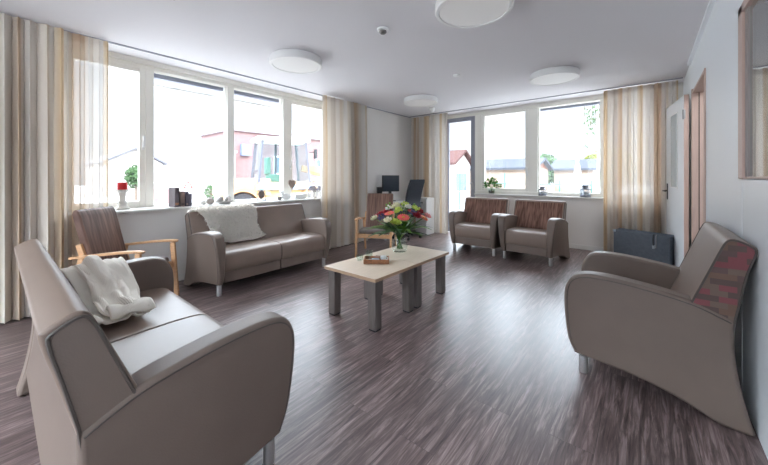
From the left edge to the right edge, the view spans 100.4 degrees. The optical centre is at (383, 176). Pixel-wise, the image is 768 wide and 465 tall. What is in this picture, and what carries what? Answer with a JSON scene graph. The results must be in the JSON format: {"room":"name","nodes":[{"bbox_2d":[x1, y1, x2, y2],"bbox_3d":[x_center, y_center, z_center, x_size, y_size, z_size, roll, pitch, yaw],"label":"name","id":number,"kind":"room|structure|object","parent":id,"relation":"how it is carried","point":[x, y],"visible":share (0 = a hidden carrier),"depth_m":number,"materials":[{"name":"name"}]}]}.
{"room":"care facility","nodes":[
{"label":"care facility","id":0,"kind":"room"},
{"bbox_2d":[117,108,411,274],"bbox_3d":[-2.164,-0.075,4.659,0.540,2.650,9.050,0,0,39],"label":"wall","id":1,"kind":"structure","parent":0,"point":[388,134],"depth_m":6.46,"materials":[{"name":"paint"}]},
{"bbox_2d":[108,51,321,208],"bbox_3d":[-2.258,-0.505,4.717,0.240,1.790,3.620,0,0,39],"label":"window","id":2,"kind":"structure","parent":1,"relation":"in","point":[149,70],"depth_m":4.50,"materials":[{"name":"white paint"}]},
{"bbox_2d":[108,61,144,207],"bbox_3d":[-3.096,-0.482,3.600,0.125,1.665,0.690,0,0,39],"label":"window","id":3,"kind":"structure","parent":2,"relation":"attached to","point":[141,72],"depth_m":3.83,"materials":[{"name":"white paint"}]},
{"bbox_2d":[154,72,225,204],"bbox_3d":[-2.579,-0.477,4.295,0.050,1.675,0.910,0,0,39],"label":"window","id":4,"kind":"structure","parent":2,"relation":"attached to","point":[154,72],"depth_m":4.62,"materials":[{"name":"white paint"}]},
{"bbox_2d":[234,89,281,200],"bbox_3d":[-1.976,-0.477,5.030,0.050,1.675,0.838,0,0,39],"label":"window","id":5,"kind":"structure","parent":2,"relation":"attached to","point":[234,89],"depth_m":5.32,"materials":[{"name":"white paint"}]},
{"bbox_2d":[289,100,321,197],"bbox_3d":[-1.359,-0.482,5.713,0.125,1.665,0.820,0,0,39],"label":"window","id":6,"kind":"structure","parent":2,"relation":"attached to","point":[291,103],"depth_m":5.44,"materials":[{"name":"white paint"}]},
{"bbox_2d":[288,164,295,189],"bbox_3d":[-1.544,0.002,5.366,0.024,0.434,0.141,0,0,39],"label":"heart","id":7,"kind":"object","parent":6,"relation":"hanging from","point":[291,183],"visible":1,"depth_m":5.36,"materials":[{"name":"brown wood"}]},
{"bbox_2d":[115,197,320,213],"bbox_3d":[-2.045,0.376,4.567,0.360,0.028,3.660,0,0,39],"label":"windowsill","id":8,"kind":"structure","parent":1,"relation":"attached to","point":[157,208],"depth_m":4.06,"materials":[{"name":"stone"}]},
{"bbox_2d":[115,189,129,209],"bbox_3d":[-2.905,0.251,3.553,0.132,0.222,0.132,0,0,39],"label":"candle holder","id":9,"kind":"object","parent":8,"relation":"on","point":[122,203],"visible":0.96,"depth_m":3.52,"materials":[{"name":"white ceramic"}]},
{"bbox_2d":[117,181,127,189],"bbox_3d":[-2.905,0.095,3.553,0.090,0.090,0.090,0,0,39],"label":"pillar candle","id":10,"kind":"object","parent":9,"relation":"on","point":[122,185],"visible":1,"depth_m":3.52,"materials":[{"name":"red wax"}]},
{"bbox_2d":[169,187,178,206],"bbox_3d":[-2.554,0.244,3.892,0.151,0.235,0.050,0,0,31],"label":"book","id":11,"kind":"object","parent":8,"relation":"on","point":[173,191],"visible":0.96,"depth_m":3.86,"materials":[{"name":"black paper"}]},
{"bbox_2d":[179,191,184,206],"bbox_3d":[-2.509,0.270,3.939,0.131,0.185,0.042,0,0,31],"label":"book","id":12,"kind":"object","parent":8,"relation":"on","point":[181,193],"visible":0.81,"depth_m":3.91,"materials":[{"name":"beige paper"}]},
{"bbox_2d":[185,192,188,205],"bbox_3d":[-2.479,0.272,3.976,0.131,0.180,0.030,0,0,31],"label":"book","id":13,"kind":"object","parent":8,"relation":"on","point":[186,193],"visible":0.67,"depth_m":3.94,"materials":[{"name":"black paper"}]},
{"bbox_2d":[189,193,191,205],"bbox_3d":[-2.453,0.284,4.007,0.121,0.155,0.030,0,0,31],"label":"book","id":14,"kind":"object","parent":8,"relation":"on","point":[190,195],"visible":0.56,"depth_m":3.97,"materials":[{"name":"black paper"}]},
{"bbox_2d":[206,198,213,203],"bbox_3d":[-2.287,0.317,4.210,0.100,0.090,0.100,0,0,39],"label":"decorative ball","id":15,"kind":"object","parent":8,"relation":"on","point":[208,200],"visible":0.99,"depth_m":4.18,"materials":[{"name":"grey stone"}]},
{"bbox_2d":[216,200,232,203],"bbox_3d":[-2.191,0.342,4.390,0.224,0.040,0.224,0,0,39],"label":"shallow dish","id":16,"kind":"object","parent":8,"relation":"on","point":[223,201],"visible":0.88,"depth_m":4.32,"materials":[{"name":"grey ceramic"}]},
{"bbox_2d":[224,196,231,200],"bbox_3d":[-2.155,0.302,4.418,0.090,0.090,0.090,0,0,39],"label":"decorative ball","id":17,"kind":"object","parent":16,"relation":"in","point":[227,198],"visible":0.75,"depth_m":4.39,"materials":[{"name":"grey ceramic"}]},
{"bbox_2d":[257,188,266,200],"bbox_3d":[-1.851,0.268,4.835,0.060,0.188,0.180,0,0,24],"label":"round plaque","id":18,"kind":"object","parent":8,"relation":"on","point":[261,193],"visible":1,"depth_m":4.84,"materials":[{"name":"black plastic"}]},
{"bbox_2d":[280,190,290,199],"bbox_3d":[-1.584,0.283,5.116,0.197,0.157,0.083,0,0,-41],"label":"bird figurine","id":19,"kind":"object","parent":8,"relation":"on","point":[284,196],"visible":0.99,"depth_m":5.08,"materials":[{"name":"white ceramic"}]},
{"bbox_2d":[291,194,305,198],"bbox_3d":[-1.432,0.325,5.345,0.120,0.075,0.220,0,0,35],"label":"box","id":20,"kind":"object","parent":8,"relation":"on","point":[293,196],"visible":0.96,"depth_m":5.28,"materials":[{"name":"white"}]},
{"bbox_2d":[308,186,316,197],"bbox_3d":[-1.238,0.259,5.549,0.129,0.207,0.129,0,0,27],"label":"lantern","id":21,"kind":"object","parent":8,"relation":"on","point":[313,189],"visible":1,"depth_m":5.51,"materials":[{"name":"white metal"}]},
{"bbox_2d":[317,186,320,196],"bbox_3d":[-1.127,0.263,5.716,0.123,0.198,0.123,0,0,-45],"label":"lantern","id":22,"kind":"object","parent":8,"relation":"on","point":[318,187],"visible":0.44,"depth_m":5.68,"materials":[{"name":"white"}]},
{"bbox_2d":[64,30,410,117],"bbox_3d":[-2.050,-1.395,4.274,0.025,0.014,8.400,0,0,39],"label":"trim","id":23,"kind":"structure","parent":1,"relation":"attached to","point":[64,30],"depth_m":4.03,"materials":[{"name":"grey metal"}]},
{"bbox_2d":[64,31,107,277],"bbox_3d":[-2.932,-0.078,3.142,0.070,2.616,0.351,0,0,36],"label":"curtain","id":24,"kind":"object","parent":23,"relation":"hanging from","point":[85,58],"visible":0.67,"depth_m":3.13,"materials":[{"name":"beige fabric"}]},
{"bbox_2d":[178,234,387,280],"bbox_3d":[-2.045,1.212,4.367,0.015,0.075,8.750,0,0,39],"label":"baseboard","id":25,"kind":"structure","parent":1,"relation":"attached to","point":[180,276],"depth_m":3.87,"materials":[{"name":"white paint"}]},
{"bbox_2d":[108,184,599,210],"bbox_3d":[-0.131,1.500,19.525,115.000,0.200,120.000,0,0,39],"label":"ground","id":26,"kind":"structure","parent":0,"point":[550,188],"depth_m":19.89,"materials":[{"name":"white"}]},
{"bbox_2d":[124,165,137,200],"bbox_3d":[-14.860,0.319,19.134,1.267,2.170,1.213,0,0,39],"label":"leafy tree","id":27,"kind":"object","parent":26,"relation":"on","point":[131,173],"visible":0.61,"depth_m":18.85,"materials":[{"name":"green plant"}]},
{"bbox_2d":[108,147,166,196],"bbox_3d":[-21.077,-0.410,25.933,7.000,3.620,4.000,0,0,39],"label":"gabled house","id":28,"kind":"object","parent":26,"relation":"on","point":[120,161],"visible":0.34,"depth_m":23.43,"materials":[{"name":"grey"}]},
{"bbox_2d":[154,181,175,203],"bbox_3d":[-10.310,0.800,14.759,1.200,1.200,0.300,0,0,-37],"label":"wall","id":29,"kind":"structure","parent":26,"relation":"on","point":[161,196],"depth_m":14.68,"materials":[{"name":"white paint"}]},
{"bbox_2d":[184,181,192,191],"bbox_3d":[-8.498,0.780,13.894,0.381,1.240,0.077,0,0,-29],"label":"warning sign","id":30,"kind":"object","parent":26,"relation":"on","point":[188,185],"visible":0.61,"depth_m":13.87,"materials":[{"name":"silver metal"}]},
{"bbox_2d":[176,148,237,199],"bbox_3d":[-11.714,-0.160,21.182,4.200,3.120,2.550,0,0,39],"label":"building","id":31,"kind":"object","parent":26,"relation":"on","point":[199,167],"visible":0.79,"depth_m":20.03,"materials":[{"name":"grey"}]},
{"bbox_2d":[204,185,214,198],"bbox_3d":[-10.480,0.931,19.244,0.735,0.955,0.774,0,0,39],"label":"leafy tree","id":32,"kind":"object","parent":26,"relation":"on","point":[209,191],"visible":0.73,"depth_m":19.19,"materials":[{"name":"green plant"}]},
{"bbox_2d":[198,126,320,184],"bbox_3d":[-6.251,-1.050,30.899,5.500,4.900,19.600,0,0,39],"label":"brick building","id":33,"kind":"object","parent":26,"relation":"on","point":[212,138],"visible":0.16,"depth_m":23.76,"materials":[{"name":"pink"}]},
{"bbox_2d":[213,136,320,199],"bbox_3d":[-3.011,0.000,12.373,6.300,2.800,2.050,0,0,-33],"label":"wheel loader","id":34,"kind":"object","parent":26,"relation":"on","point":[244,188],"visible":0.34,"depth_m":11.19,"materials":[{"name":"white"}]},
{"bbox_2d":[309,149,316,158],"bbox_3d":[-2.552,-0.825,11.668,0.389,0.350,0.129,0,0,39],"label":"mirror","id":35,"kind":"object","parent":34,"relation":"attached to","point":[315,150],"depth_m":11.53,"materials":[{"name":"plastic"}]},
{"bbox_2d":[450,149,470,203],"bbox_3d":[1.604,-0.035,19.393,8.350,2.870,2.500,0,0,39],"label":"house","id":36,"kind":"object","parent":26,"relation":"on","point":[460,160],"visible":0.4,"depth_m":16.65,"materials":[{"name":"grey"}]},
{"bbox_2d":[470,158,553,196],"bbox_3d":[6.774,0.155,19.933,6.050,2.490,3.900,0,0,39],"label":"garden shed","id":37,"kind":"object","parent":26,"relation":"on","point":[514,169],"visible":0.38,"depth_m":18.04,"materials":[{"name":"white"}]},
{"bbox_2d":[459,173,592,209],"bbox_3d":[5.066,0.625,12.147,4.800,1.550,0.050,0,0,39],"label":"metal fence","id":38,"kind":"object","parent":26,"relation":"on","point":[460,183],"visible":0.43,"depth_m":12.43,"materials":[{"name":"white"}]},
{"bbox_2d":[540,153,556,185],"bbox_3d":[12.806,-0.276,25.475,2.477,3.356,2.386,0,0,39],"label":"leafy tree","id":39,"kind":"object","parent":26,"relation":"on","point":[549,157],"visible":0.21,"depth_m":24.94,"materials":[{"name":"green plant"}]},
{"bbox_2d":[551,159,596,192],"bbox_3d":[12.277,0.140,20.329,2.550,2.520,3.500,0,0,39],"label":"garden shed","id":40,"kind":"object","parent":26,"relation":"on","point":[563,169],"visible":0.55,"depth_m":19.35,"materials":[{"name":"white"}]},
{"bbox_2d":[572,154,582,192],"bbox_3d":[4.863,0.415,8.042,0.560,1.970,0.560,0,0,39],"label":"closed parasol","id":41,"kind":"object","parent":26,"relation":"on","point":[577,177],"visible":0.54,"depth_m":7.99,"materials":[{"name":"white fabric"}]},
{"bbox_2d":[584,150,596,158],"bbox_3d":[16.972,-0.476,24.232,3.608,3.757,3.670,0,0,39],"label":"leafy tree","id":42,"kind":"object","parent":26,"relation":"on","point":[592,156],"visible":0.03,"depth_m":24.29,"materials":[{"name":"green plant"}]},
{"bbox_2d":[583,105,599,192],"bbox_3d":[6.871,-1.200,10.424,1.032,5.202,0.892,0,0,-5],"label":"birch","id":43,"kind":"object","parent":26,"relation":"on","point":[597,111],"visible":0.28,"depth_m":10.34,"materials":[{"name":"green plant"}]},
{"bbox_2d":[0,0,708,117],"bbox_3d":[0.222,-1.475,2.633,6.900,0.150,9.350,0,0,39],"label":"ceiling","id":44,"kind":"structure","parent":0,"point":[612,43],"depth_m":3.28,"materials":[{"name":"white paint"}]},
{"bbox_2d":[0,13,63,323],"bbox_3d":[-3.297,-0.078,2.620,0.133,2.616,0.960,0,0,38],"label":"curtain","id":45,"kind":"object","parent":44,"relation":"hanging from","point":[31,53],"visible":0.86,"depth_m":2.82,"materials":[{"name":"beige fabric"}]},
{"bbox_2d":[269,49,321,73],"bbox_3d":[-1.037,-1.354,3.778,0.596,0.092,0.596,0,0,39],"label":"ceiling light","id":46,"kind":"object","parent":44,"relation":"attached to","point":[295,61],"visible":1,"depth_m":3.66,"materials":[{"name":"white plastic"}]},
{"bbox_2d":[273,58,318,72],"bbox_3d":[-1.037,-1.324,3.778,0.532,0.032,0.532,0,0,39],"label":"diffuser","id":47,"kind":"object","parent":46,"relation":"attached to","point":[289,65],"depth_m":3.75,"materials":[{"name":"white plastic"}]},
{"bbox_2d":[321,95,367,248],"bbox_3d":[-0.686,-0.078,5.807,0.163,2.616,1.100,0,0,39],"label":"curtain","id":48,"kind":"object","parent":44,"relation":"hanging from","point":[344,123],"visible":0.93,"depth_m":5.72,"materials":[{"name":"beige fabric"}]},
{"bbox_2d":[377,26,388,34],"bbox_3d":[-0.011,-1.376,3.026,0.110,0.048,0.110,0,0,39],"label":"smoke detector","id":49,"kind":"object","parent":44,"relation":"attached to","point":[382,30],"visible":1,"depth_m":3.00,"materials":[{"name":"white plastic"}]},
{"bbox_2d":[404,94,436,106],"bbox_3d":[0.650,-1.354,5.705,0.596,0.092,0.596,0,0,39],"label":"ceiling light","id":50,"kind":"object","parent":44,"relation":"attached to","point":[422,100],"visible":1,"depth_m":5.55,"materials":[{"name":"white plastic"}]},
{"bbox_2d":[406,100,434,106],"bbox_3d":[0.650,-1.324,5.705,0.532,0.032,0.532,0,0,39],"label":"diffuser","id":51,"kind":"object","parent":50,"relation":"attached to","point":[412,103],"depth_m":5.70,"materials":[{"name":"white plastic"}]},
{"bbox_2d":[411,116,430,229],"bbox_3d":[0.854,-0.078,7.378,0.530,2.616,0.143,0,0,39],"label":"curtain","id":52,"kind":"object","parent":44,"relation":"hanging from","point":[420,126],"visible":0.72,"depth_m":7.36,"materials":[{"name":"beige fabric"}]},
{"bbox_2d":[431,113,447,233],"bbox_3d":[1.208,-0.078,7.029,0.420,2.616,0.078,0,0,39],"label":"curtain","id":53,"kind":"object","parent":44,"relation":"hanging from","point":[439,146],"visible":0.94,"depth_m":7.04,"materials":[{"name":"beige fabric"}]},
{"bbox_2d":[435,0,513,27],"bbox_3d":[0.705,-1.354,2.527,0.596,0.092,0.596,0,0,39],"label":"ceiling light","id":54,"kind":"object","parent":44,"relation":"attached to","point":[451,13],"visible":1,"depth_m":2.54,"materials":[{"name":"white plastic"}]},
{"bbox_2d":[529,66,579,85],"bbox_3d":[2.286,-1.354,4.309,0.596,0.092,0.596,0,0,39],"label":"ceiling light","id":55,"kind":"object","parent":44,"relation":"attached to","point":[556,75],"visible":1,"depth_m":4.18,"materials":[{"name":"white plastic"}]},
{"bbox_2d":[532,73,576,84],"bbox_3d":[2.286,-1.324,4.309,0.532,0.032,0.532,0,0,39],"label":"diffuser","id":56,"kind":"object","parent":55,"relation":"attached to","point":[537,78],"depth_m":4.26,"materials":[{"name":"white plastic"}]},
{"bbox_2d":[604,80,677,251],"bbox_3d":[3.876,-0.078,4.869,0.885,2.616,0.164,0,0,39],"label":"curtain","id":57,"kind":"object","parent":44,"relation":"hanging from","point":[635,116],"visible":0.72,"depth_m":4.90,"materials":[{"name":"beige fabric"}]},
{"bbox_2d":[0,229,767,464],"bbox_3d":[0.222,1.300,2.633,6.900,0.100,9.350,0,0,39],"label":"floor","id":58,"kind":"structure","parent":0,"point":[485,371],"depth_m":1.93,"materials":[{"name":"brown wood"}]},
{"bbox_2d":[68,206,179,295],"bbox_3d":[-2.482,0.775,3.086,0.686,0.956,0.567,0,0,-4],"label":"wooden armchair","id":59,"kind":"object","parent":58,"relation":"on","point":[99,233],"visible":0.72,"depth_m":3.04,"materials":[{"name":"brown fabric"}]},
{"bbox_2d":[129,256,168,260],"bbox_3d":[-2.444,0.866,3.089,0.456,0.098,0.454,0,0,-4],"label":"seat cushion","id":60,"kind":"object","parent":59,"relation":"on","point":[166,258],"depth_m":3.29,"materials":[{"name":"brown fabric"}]},
{"bbox_2d":[14,239,294,464],"bbox_3d":[-1.266,0.810,1.640,1.687,0.881,0.786,0,0,39],"label":"leather sofa","id":61,"kind":"object","parent":58,"relation":"on","point":[170,384],"visible":0.94,"depth_m":1.14,"materials":[{"name":"grey leather"}]},
{"bbox_2d":[60,255,155,324],"bbox_3d":[-1.636,0.632,1.875,0.586,0.277,0.352,0,0,39],"label":"knitted blanket","id":62,"kind":"object","parent":61,"relation":"on","point":[108,288],"visible":0.94,"depth_m":1.89,"materials":[{"name":"white fabric"}]},
{"bbox_2d":[100,288,208,342],"bbox_3d":[-1.490,0.901,1.931,0.709,0.208,0.568,0,0,39],"label":"seat cushion","id":63,"kind":"object","parent":61,"relation":"on","point":[170,308],"depth_m":1.83,"materials":[{"name":"beige leather"}]},
{"bbox_2d":[111,315,223,374],"bbox_3d":[-0.938,0.901,1.477,0.709,0.208,0.568,0,0,39],"label":"seat cushion","id":64,"kind":"object","parent":61,"relation":"on","point":[137,350],"depth_m":1.58,"materials":[{"name":"beige leather"}]},
{"bbox_2d":[184,203,330,296],"bbox_3d":[-1.524,0.827,4.110,0.786,0.846,1.627,0,0,38],"label":"leather sofa","id":65,"kind":"object","parent":58,"relation":"on","point":[290,239],"visible":0.98,"depth_m":3.75,"materials":[{"name":"grey leather"}]},
{"bbox_2d":[186,203,265,241],"bbox_3d":[-1.922,0.572,3.981,0.441,0.459,0.853,0,0,38],"label":"blanket","id":66,"kind":"object","parent":65,"relation":"on","point":[236,223],"visible":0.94,"depth_m":3.98,"materials":[{"name":"white fabric"}]},
{"bbox_2d":[225,239,281,271],"bbox_3d":[-1.672,0.901,3.791,0.568,0.208,0.679,0,0,38],"label":"seat cushion","id":67,"kind":"object","parent":65,"relation":"on","point":[247,254],"depth_m":3.65,"materials":[{"name":"beige leather"}]},
{"bbox_2d":[262,232,324,258],"bbox_3d":[-1.246,0.901,4.327,0.568,0.208,0.679,0,0,38],"label":"seat cushion","id":68,"kind":"object","parent":65,"relation":"on","point":[293,245],"depth_m":4.20,"materials":[{"name":"beige leather"}]},
{"bbox_2d":[324,254,417,331],"bbox_3d":[-0.114,1.030,2.956,0.615,0.440,0.606,0,0,39],"label":"coffee table","id":69,"kind":"object","parent":58,"relation":"on","point":[372,275],"visible":0.92,"depth_m":2.88,"materials":[{"name":"brown wood"}]},
{"bbox_2d":[363,256,388,263],"bbox_3d":[-0.070,0.789,3.048,0.240,0.042,0.152,0,0,0],"label":"serving tray","id":70,"kind":"object","parent":69,"relation":"on","point":[367,259],"visible":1,"depth_m":2.97,"materials":[{"name":"brown wood"}]},
{"bbox_2d":[354,193,396,256],"bbox_3d":[-0.111,0.768,5.221,0.588,0.971,0.710,0,0,9],"label":"wooden armchair","id":71,"kind":"object","parent":58,"relation":"on","point":[376,202],"visible":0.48,"depth_m":5.41,"materials":[{"name":"brown wood"}]},
{"bbox_2d":[359,227,389,233],"bbox_3d":[-0.118,0.860,5.182,0.470,0.100,0.473,0,0,9],"label":"seat cushion","id":72,"kind":"object","parent":71,"relation":"on","point":[364,230],"depth_m":4.98,"materials":[{"name":"grey fabric"}]},
{"bbox_2d":[373,200,406,239],"bbox_3d":[0.141,0.877,6.706,0.380,0.745,0.820,0,0,39],"label":"desk","id":73,"kind":"object","parent":58,"relation":"on","point":[398,201],"visible":0.21,"depth_m":6.65,"materials":[{"name":"white"}]},
{"bbox_2d":[377,187,381,192],"bbox_3d":[-0.094,0.355,6.497,0.090,0.300,0.104,0,0,-21],"label":"speaker","id":74,"kind":"object","parent":73,"relation":"on","point":[379,189],"visible":0.22,"depth_m":6.45},
{"bbox_2d":[382,175,398,200],"bbox_3d":[0.139,0.235,6.721,0.366,0.540,0.220,0,0,0],"label":"monitor","id":75,"kind":"object","parent":73,"relation":"on","point":[390,183],"visible":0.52,"depth_m":6.70,"materials":[{"name":"black plastic"}]},
{"bbox_2d":[392,179,424,240],"bbox_3d":[0.462,0.649,6.556,0.650,1.198,0.632,0,0,-43],"label":"office chair","id":76,"kind":"object","parent":58,"relation":"on","point":[415,187],"visible":0.66,"depth_m":6.36,"materials":[{"name":"grey fabric"}]},
{"bbox_2d":[370,244,448,307],"bbox_3d":[0.272,1.030,3.426,0.615,0.440,0.606,0,0,39],"label":"coffee table","id":77,"kind":"object","parent":58,"relation":"on","point":[419,255],"visible":0.62,"depth_m":3.39,"materials":[{"name":"brown wood"}]},
{"bbox_3d":[0.171,0.704,3.484,0.172,0.205,0.172,0,0,39],"label":"glass vase","id":78,"kind":"object","parent":77,"relation":"on","visible":0},
{"bbox_2d":[368,201,431,248],"bbox_3d":[0.170,0.524,3.480,0.794,0.510,0.828,0,0,39],"label":"flower bouquet","id":79,"kind":"object","parent":78,"relation":"in","point":[401,222],"visible":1,"depth_m":3.40,"materials":[{"name":"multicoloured plant"}]},
{"bbox_2d":[416,197,433,234],"bbox_3d":[0.883,0.840,6.964,0.280,0.780,0.338,0,0,39],"label":"base cabinet","id":80,"kind":"object","parent":58,"relation":"on","point":[427,206],"visible":0.52,"depth_m":6.86,"materials":[{"name":"white"}]},
{"bbox_2d":[449,197,509,255],"bbox_3d":[1.652,0.812,5.505,0.867,0.876,0.786,0,0,37],"label":"leather armchair","id":81,"kind":"object","parent":58,"relation":"on","point":[477,225],"visible":0.76,"depth_m":5.42,"materials":[{"name":"grey"}]},
{"bbox_2d":[455,222,489,240],"bbox_3d":[1.602,0.901,5.440,0.604,0.208,0.568,0,0,37],"label":"seat cushion","id":82,"kind":"object","parent":81,"relation":"on","point":[473,231],"depth_m":5.26,"materials":[{"name":"beige leather"}]},
{"bbox_2d":[498,199,569,266],"bbox_3d":[2.296,0.812,4.925,0.847,0.876,0.786,0,0,42],"label":"leather armchair","id":83,"kind":"object","parent":58,"relation":"on","point":[536,227],"visible":1,"depth_m":4.84,"materials":[{"name":"grey"}]},
{"bbox_2d":[505,227,546,248],"bbox_3d":[2.241,0.901,4.864,0.584,0.208,0.568,0,0,42],"label":"seat cushion","id":84,"kind":"object","parent":83,"relation":"on","point":[523,237],"depth_m":4.69,"materials":[{"name":"beige leather"}]},
{"bbox_2d":[613,228,673,264],"bbox_3d":[3.550,1.000,4.413,0.143,0.500,0.666,0,0,-27],"label":"case","id":85,"kind":"object","parent":58,"relation":"on","point":[655,246],"visible":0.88,"depth_m":4.34,"materials":[{"name":"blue fabric"}]},
{"bbox_2d":[564,222,757,435],"bbox_3d":[1.732,0.779,2.111,0.829,0.942,0.857,0,0,39],"label":"leather armchair","id":86,"kind":"object","parent":58,"relation":"on","point":[669,327],"visible":1,"depth_m":1.76,"materials":[{"name":"grey leather"}]},
{"bbox_2d":[447,82,682,246],"bbox_3d":[2.739,-0.075,6.292,4.960,2.650,0.300,0,0,39],"label":"wall","id":87,"kind":"structure","parent":0,"point":[584,217],"depth_m":5.55,"materials":[{"name":"paint"}]},
{"bbox_2d":[447,96,603,196],"bbox_3d":[2.856,-0.065,6.183,3.800,2.630,0.140,0,0,39],"label":"window","id":88,"kind":"structure","parent":87,"relation":"in","point":[533,109],"depth_m":6.11,"materials":[{"name":"white paint"}]},
{"bbox_2d":[447,116,474,230],"bbox_3d":[1.669,-0.045,7.078,0.730,2.550,0.124,0,0,39],"label":"door","id":89,"kind":"structure","parent":88,"relation":"attached to","point":[470,118],"depth_m":6.91,"materials":[{"name":"grey paint"}]},
{"bbox_2d":[482,109,528,191],"bbox_3d":[2.429,-0.522,6.466,0.960,1.655,0.125,0,0,39],"label":"window","id":90,"kind":"structure","parent":88,"relation":"attached to","point":[526,111],"depth_m":6.39,"materials":[{"name":"white paint"}]},
{"bbox_2d":[538,100,600,193],"bbox_3d":[3.325,-0.512,5.778,1.020,1.645,0.050,0,0,39],"label":"window","id":91,"kind":"structure","parent":88,"relation":"attached to","point":[597,100],"depth_m":6.07,"materials":[{"name":"white paint"}]},
{"bbox_2d":[474,193,603,198],"bbox_3d":[3.163,0.357,5.753,3.180,0.025,0.155,0,0,39],"label":"windowsill","id":92,"kind":"structure","parent":87,"relation":"attached to","point":[474,193],"depth_m":5.88,"materials":[{"name":"stone"}]},
{"bbox_2d":[483,176,501,193],"bbox_3d":[2.211,0.163,6.539,0.425,0.354,0.243,0,0,39],"label":"potted plant","id":93,"kind":"object","parent":92,"relation":"on","point":[492,180],"visible":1,"depth_m":6.53,"materials":[{"name":"green plant"}]},
{"bbox_2d":[538,184,546,195],"bbox_3d":[2.940,0.238,5.939,0.138,0.214,0.138,0,0,39],"label":"lantern","id":94,"kind":"object","parent":92,"relation":"on","point":[541,187],"visible":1,"depth_m":5.90,"materials":[{"name":"grey metal"}]},
{"bbox_2d":[580,182,590,196],"bbox_3d":[3.466,0.215,5.507,0.169,0.261,0.168,0,0,39],"label":"lantern","id":95,"kind":"object","parent":92,"relation":"on","point":[584,187],"visible":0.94,"depth_m":5.47,"materials":[{"name":"grey metal"}]},
{"bbox_2d":[409,77,682,117],"bbox_3d":[2.390,-1.395,5.987,4.690,0.014,0.025,0,0,39],"label":"trim","id":96,"kind":"structure","parent":87,"relation":"attached to","point":[681,77],"depth_m":5.45,"materials":[{"name":"grey metal"}]},
{"bbox_2d":[540,101,599,111],"bbox_3d":[3.411,-1.300,5.882,0.980,0.060,0.060,0,0,39],"label":"trim","id":97,"kind":"structure","parent":87,"relation":"attached to","point":[591,103],"depth_m":5.85,"materials":[{"name":"grey"}]},
{"bbox_2d":[569,244,603,250],"bbox_3d":[3.169,1.212,5.735,3.212,0.075,0.015,0,0,39],"label":"baseboard","id":98,"kind":"structure","parent":87,"relation":"attached to","point":[576,246],"depth_m":5.48,"materials":[{"name":"white paint"}]},
{"bbox_2d":[683,0,767,458],"bbox_3d":[1.689,-0.075,1.298,0.138,2.650,8.750,0,0,39],"label":"wall","id":99,"kind":"structure","parent":0,"point":[741,208],"depth_m":1.93,"materials":[{"name":"white paint"}]},
{"bbox_2d":[662,94,688,266],"bbox_3d":[3.730,0.140,4.112,0.101,2.200,0.935,0,0,31],"label":"door","id":100,"kind":"structure","parent":99,"relation":"in","point":[677,114],"depth_m":3.95,"materials":[{"name":"white wood"}]},
{"bbox_2d":[691,68,705,243],"bbox_3d":[3.293,0.120,3.248,0.176,2.260,1.024,0,0,39],"label":"trim","id":101,"kind":"structure","parent":99,"relation":"attached to","point":[700,87],"depth_m":3.64,"materials":[{"name":"brown wood"}]},
{"bbox_2d":[699,93,699,228],"bbox_3d":[3.579,0.140,3.634,0.010,2.220,0.002,0,0,39],"label":"trim","id":102,"kind":"structure","parent":99,"relation":"attached to","point":[699,93],"depth_m":3.63,"materials":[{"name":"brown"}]},
{"bbox_2d":[687,0,715,65],"bbox_3d":[1.291,-1.383,0.945,0.030,0.035,7.700,0,0,39],"label":"trim","id":103,"kind":"structure","parent":99,"relation":"attached to","point":[711,3],"depth_m":2.96,"materials":[{"name":"white paint"}]},
{"bbox_2d":[738,0,767,179],"bbox_3d":[1.717,-0.465,1.333,0.160,0.970,1.140,0,0,39],"label":"mirror","id":104,"kind":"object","parent":99,"relation":"in","point":[752,14],"depth_m":1.68,"materials":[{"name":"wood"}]},
{"bbox_2d":[739,179,767,182],"bbox_3d":[1.625,0.021,1.331,0.004,0.014,1.320,0,0,39],"label":"trim","id":105,"kind":"structure","parent":99,"relation":"attached to","point":[740,180],"depth_m":1.57,"materials":[{"name":"white"}]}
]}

